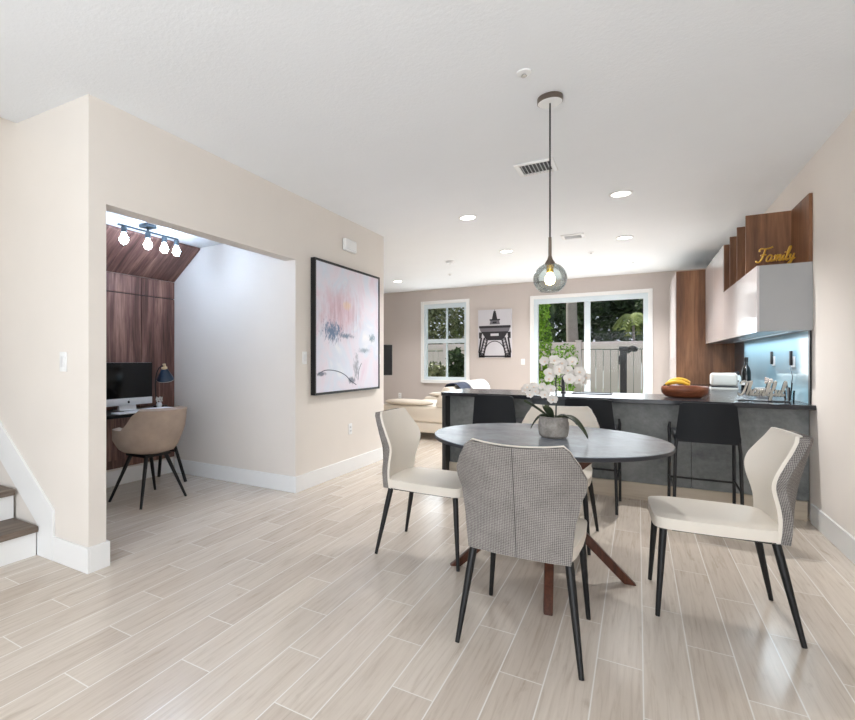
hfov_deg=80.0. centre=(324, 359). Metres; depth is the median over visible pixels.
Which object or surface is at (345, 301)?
abstract painting
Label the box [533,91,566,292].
pendant lamp
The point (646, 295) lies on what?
door
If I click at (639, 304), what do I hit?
tree
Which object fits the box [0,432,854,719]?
floor
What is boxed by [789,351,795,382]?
power outlet
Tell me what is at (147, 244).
bulb
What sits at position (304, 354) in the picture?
light switch
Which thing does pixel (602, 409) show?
bar stool
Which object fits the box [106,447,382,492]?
baseboard
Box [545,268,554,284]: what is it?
bulb
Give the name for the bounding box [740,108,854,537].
wall
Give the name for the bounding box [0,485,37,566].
staircase
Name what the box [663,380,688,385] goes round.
banana
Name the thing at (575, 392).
basin
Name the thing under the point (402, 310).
wall
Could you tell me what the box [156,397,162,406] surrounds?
ornament
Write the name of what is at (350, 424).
power outlet
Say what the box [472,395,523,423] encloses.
bar stool
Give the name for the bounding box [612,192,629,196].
diffuser
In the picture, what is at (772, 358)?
power outlet
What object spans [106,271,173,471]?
wall
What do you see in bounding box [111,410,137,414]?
keyboard
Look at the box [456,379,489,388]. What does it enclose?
throw blanket
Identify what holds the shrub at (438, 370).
on the lawn
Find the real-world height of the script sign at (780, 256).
0.163 m
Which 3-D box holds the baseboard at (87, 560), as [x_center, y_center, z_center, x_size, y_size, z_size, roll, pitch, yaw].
[-1.965,1.127,3.264,1.596,0.145,0.142,0,0,32]
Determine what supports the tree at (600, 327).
on the lawn
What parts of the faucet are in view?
spout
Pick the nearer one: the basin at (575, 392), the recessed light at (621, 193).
the recessed light at (621, 193)
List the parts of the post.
post, arm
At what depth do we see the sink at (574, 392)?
4.84 m
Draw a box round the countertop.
[441,384,815,409]
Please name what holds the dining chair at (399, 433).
on the floor
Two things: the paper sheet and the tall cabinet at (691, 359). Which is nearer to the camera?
the paper sheet
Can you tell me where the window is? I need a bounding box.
[421,299,469,382]
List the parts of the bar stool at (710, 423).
leg, seat, leg, seat frame, backrest, leg, leg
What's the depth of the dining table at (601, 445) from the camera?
2.67 m
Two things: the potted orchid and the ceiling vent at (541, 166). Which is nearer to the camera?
the potted orchid
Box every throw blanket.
[445,382,470,388]
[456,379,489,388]
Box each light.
[117,223,180,255]
[458,214,476,219]
[499,249,513,252]
[609,190,632,197]
[615,235,633,239]
[735,331,791,341]
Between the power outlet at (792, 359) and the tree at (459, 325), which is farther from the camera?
the tree at (459, 325)
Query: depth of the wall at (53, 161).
2.97 m
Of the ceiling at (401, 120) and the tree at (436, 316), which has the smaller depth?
the ceiling at (401, 120)
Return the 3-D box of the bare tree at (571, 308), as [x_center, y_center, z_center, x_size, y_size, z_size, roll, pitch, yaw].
[7.432,-1.299,14.582,0.736,5.207,0.370,0,0,32]
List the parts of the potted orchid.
flower, flower, flower, flower, flower, flower, flower, flower, flower, flower, flower, pot, flower, flower, flower, flower, stem, flower, flower, flower, flower, flower, flower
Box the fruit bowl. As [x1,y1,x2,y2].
[661,385,708,397]
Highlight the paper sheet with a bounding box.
[144,407,170,408]
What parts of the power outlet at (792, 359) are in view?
plate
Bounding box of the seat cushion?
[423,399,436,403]
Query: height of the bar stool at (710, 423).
0.893 m
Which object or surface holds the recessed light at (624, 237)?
in the ceiling at (401, 120)
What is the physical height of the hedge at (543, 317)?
2.954 m
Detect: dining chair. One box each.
[375,408,462,571]
[455,438,590,680]
[522,404,599,554]
[648,427,812,648]
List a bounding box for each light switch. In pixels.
[60,352,66,371]
[302,352,306,363]
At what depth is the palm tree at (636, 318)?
14.60 m
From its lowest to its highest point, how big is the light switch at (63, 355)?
0.116 m
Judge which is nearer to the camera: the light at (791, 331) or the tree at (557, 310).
the light at (791, 331)
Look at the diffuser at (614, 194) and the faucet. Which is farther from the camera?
the faucet
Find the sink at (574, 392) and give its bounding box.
[571,391,612,394]
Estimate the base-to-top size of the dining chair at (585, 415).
0.874 m
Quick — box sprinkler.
[516,68,531,77]
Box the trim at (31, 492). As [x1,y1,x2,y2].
[0,421,54,560]
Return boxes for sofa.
[384,386,471,432]
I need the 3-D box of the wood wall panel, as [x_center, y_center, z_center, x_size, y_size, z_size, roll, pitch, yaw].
[-1.960,-0.060,4.446,0.404,2.189,1.875,0,0,32]
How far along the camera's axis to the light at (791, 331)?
4.53 m
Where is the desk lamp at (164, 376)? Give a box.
[153,364,173,406]
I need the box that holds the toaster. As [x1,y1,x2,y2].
[709,372,738,389]
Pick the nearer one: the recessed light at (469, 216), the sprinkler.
the sprinkler
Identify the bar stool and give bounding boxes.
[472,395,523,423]
[565,398,620,514]
[667,402,743,504]
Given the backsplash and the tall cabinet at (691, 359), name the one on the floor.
the tall cabinet at (691, 359)
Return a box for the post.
[619,345,637,392]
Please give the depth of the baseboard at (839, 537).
3.21 m
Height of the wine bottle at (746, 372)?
0.359 m
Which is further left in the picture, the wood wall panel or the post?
the wood wall panel
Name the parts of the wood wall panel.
slanted panel, panel, panel, slanted panel, panel, panel, slanted panel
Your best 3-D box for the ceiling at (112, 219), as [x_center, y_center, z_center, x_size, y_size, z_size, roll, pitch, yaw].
[-1.502,-1.180,4.154,1.490,0.040,1.890,0,0,32]
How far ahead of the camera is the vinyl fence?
13.54 m
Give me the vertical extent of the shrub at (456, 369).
1.773 m
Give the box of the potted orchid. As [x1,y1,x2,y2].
[521,355,590,438]
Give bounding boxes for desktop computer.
[106,362,151,411]
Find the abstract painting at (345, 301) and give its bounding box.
[311,257,379,395]
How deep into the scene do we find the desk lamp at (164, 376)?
4.99 m
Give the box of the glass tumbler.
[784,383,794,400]
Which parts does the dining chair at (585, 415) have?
backrest, leg, seat, leg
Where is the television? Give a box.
[384,345,391,374]
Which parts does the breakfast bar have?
panel, panel, panel, panel, panel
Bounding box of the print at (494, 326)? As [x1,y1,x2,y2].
[478,309,511,357]
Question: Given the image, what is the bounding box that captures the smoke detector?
[446,260,453,263]
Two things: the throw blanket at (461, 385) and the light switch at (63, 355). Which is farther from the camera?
the throw blanket at (461, 385)
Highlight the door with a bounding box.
[530,288,652,393]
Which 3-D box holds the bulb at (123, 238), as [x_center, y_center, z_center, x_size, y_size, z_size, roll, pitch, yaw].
[-1.646,-1.020,4.067,0.072,0.145,0.072,0,0,32]
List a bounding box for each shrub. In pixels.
[428,361,449,376]
[445,347,463,376]
[550,343,578,391]
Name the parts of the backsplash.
dark panel, edge trim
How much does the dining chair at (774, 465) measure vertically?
0.874 m
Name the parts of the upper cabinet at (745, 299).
door, door, door, door, panel, panel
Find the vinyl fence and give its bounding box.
[428,340,642,393]
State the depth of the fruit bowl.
4.27 m
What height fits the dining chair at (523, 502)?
0.874 m
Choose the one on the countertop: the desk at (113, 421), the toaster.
the toaster
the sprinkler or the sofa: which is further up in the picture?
the sprinkler
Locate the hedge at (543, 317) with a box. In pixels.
[539,304,552,389]
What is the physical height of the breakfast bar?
0.834 m
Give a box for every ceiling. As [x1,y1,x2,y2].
[0,0,854,292]
[106,211,222,247]
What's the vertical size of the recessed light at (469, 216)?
0.012 m
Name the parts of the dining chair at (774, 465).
leg, leg, seat, seat frame, leg, backrest, leg, panel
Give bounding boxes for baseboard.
[53,536,109,573]
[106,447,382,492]
[811,504,854,563]
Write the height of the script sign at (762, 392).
0.166 m
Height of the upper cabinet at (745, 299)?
1.016 m
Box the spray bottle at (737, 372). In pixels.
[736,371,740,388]
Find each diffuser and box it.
[461,216,474,219]
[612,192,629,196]
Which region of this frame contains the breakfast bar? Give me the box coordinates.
[442,396,808,520]
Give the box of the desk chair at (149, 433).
[108,405,186,509]
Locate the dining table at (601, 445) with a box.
[435,423,674,615]
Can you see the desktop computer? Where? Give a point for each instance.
(128, 385)
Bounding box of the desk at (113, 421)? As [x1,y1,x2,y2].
[106,406,186,481]
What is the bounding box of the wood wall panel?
[106,224,199,469]
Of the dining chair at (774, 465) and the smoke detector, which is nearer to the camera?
the dining chair at (774, 465)
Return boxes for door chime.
[343,238,356,253]
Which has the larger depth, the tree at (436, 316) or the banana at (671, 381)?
the tree at (436, 316)
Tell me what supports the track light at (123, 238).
attached to the ceiling at (112, 219)
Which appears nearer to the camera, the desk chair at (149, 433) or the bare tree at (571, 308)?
the desk chair at (149, 433)
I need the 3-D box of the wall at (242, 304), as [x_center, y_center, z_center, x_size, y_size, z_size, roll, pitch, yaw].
[-1.456,-0.150,5.213,2.780,2.700,3.730,0,0,32]
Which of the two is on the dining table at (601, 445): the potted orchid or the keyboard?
the potted orchid
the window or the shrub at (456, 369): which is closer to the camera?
the window
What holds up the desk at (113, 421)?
on the floor
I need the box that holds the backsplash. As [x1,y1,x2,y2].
[735,330,811,403]
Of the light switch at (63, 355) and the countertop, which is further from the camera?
the countertop
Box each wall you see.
[0,94,105,552]
[106,103,383,476]
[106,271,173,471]
[384,268,705,403]
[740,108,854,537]
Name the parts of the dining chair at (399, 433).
leg, panel, backrest, leg, seat frame, seat, leg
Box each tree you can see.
[428,308,458,344]
[449,307,463,350]
[539,300,610,367]
[566,302,577,349]
[581,299,641,392]
[611,312,642,392]
[633,299,642,340]
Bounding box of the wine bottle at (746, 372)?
[741,357,750,390]
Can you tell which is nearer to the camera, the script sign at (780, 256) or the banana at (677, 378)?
the script sign at (780, 256)
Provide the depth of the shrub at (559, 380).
11.08 m
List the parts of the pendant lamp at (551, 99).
stem, glass globe, cord, plate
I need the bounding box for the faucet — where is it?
[558,374,565,392]
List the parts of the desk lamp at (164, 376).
arm, lamp shade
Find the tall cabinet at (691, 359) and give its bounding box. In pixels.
[670,269,734,384]
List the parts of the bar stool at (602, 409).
backrest, leg, leg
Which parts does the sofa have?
arm, arm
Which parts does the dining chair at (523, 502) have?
leg, leg, panel, backrest, leg, seat, leg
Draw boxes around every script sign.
[737,380,789,401]
[755,245,795,262]
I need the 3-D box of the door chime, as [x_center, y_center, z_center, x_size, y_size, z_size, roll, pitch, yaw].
[0.265,-1.215,5.293,0.046,0.130,0.250,0,0,32]
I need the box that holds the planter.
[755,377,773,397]
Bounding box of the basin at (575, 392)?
[575,392,609,393]
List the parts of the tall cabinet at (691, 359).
door, door, door, door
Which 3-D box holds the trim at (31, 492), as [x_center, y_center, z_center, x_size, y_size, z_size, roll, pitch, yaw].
[-2.655,0.134,3.623,2.445,2.132,0.018,0,0,32]
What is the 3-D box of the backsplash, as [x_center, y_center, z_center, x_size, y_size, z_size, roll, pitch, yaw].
[4.510,0.052,5.128,0.011,0.550,3.415,0,0,32]
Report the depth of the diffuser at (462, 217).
5.20 m
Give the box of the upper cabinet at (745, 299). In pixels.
[705,193,812,343]
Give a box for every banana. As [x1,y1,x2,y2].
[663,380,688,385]
[667,377,689,382]
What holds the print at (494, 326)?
attached to the wall at (402, 310)
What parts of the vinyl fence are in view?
rail, post, rail, rail, post, rail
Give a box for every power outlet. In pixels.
[349,423,351,433]
[770,352,774,365]
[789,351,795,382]
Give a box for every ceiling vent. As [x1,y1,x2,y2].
[513,157,557,177]
[561,233,584,239]
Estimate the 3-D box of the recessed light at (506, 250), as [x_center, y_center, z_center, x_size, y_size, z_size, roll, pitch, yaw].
[2.494,-1.494,6.832,0.192,0.012,0.192,0,0,32]

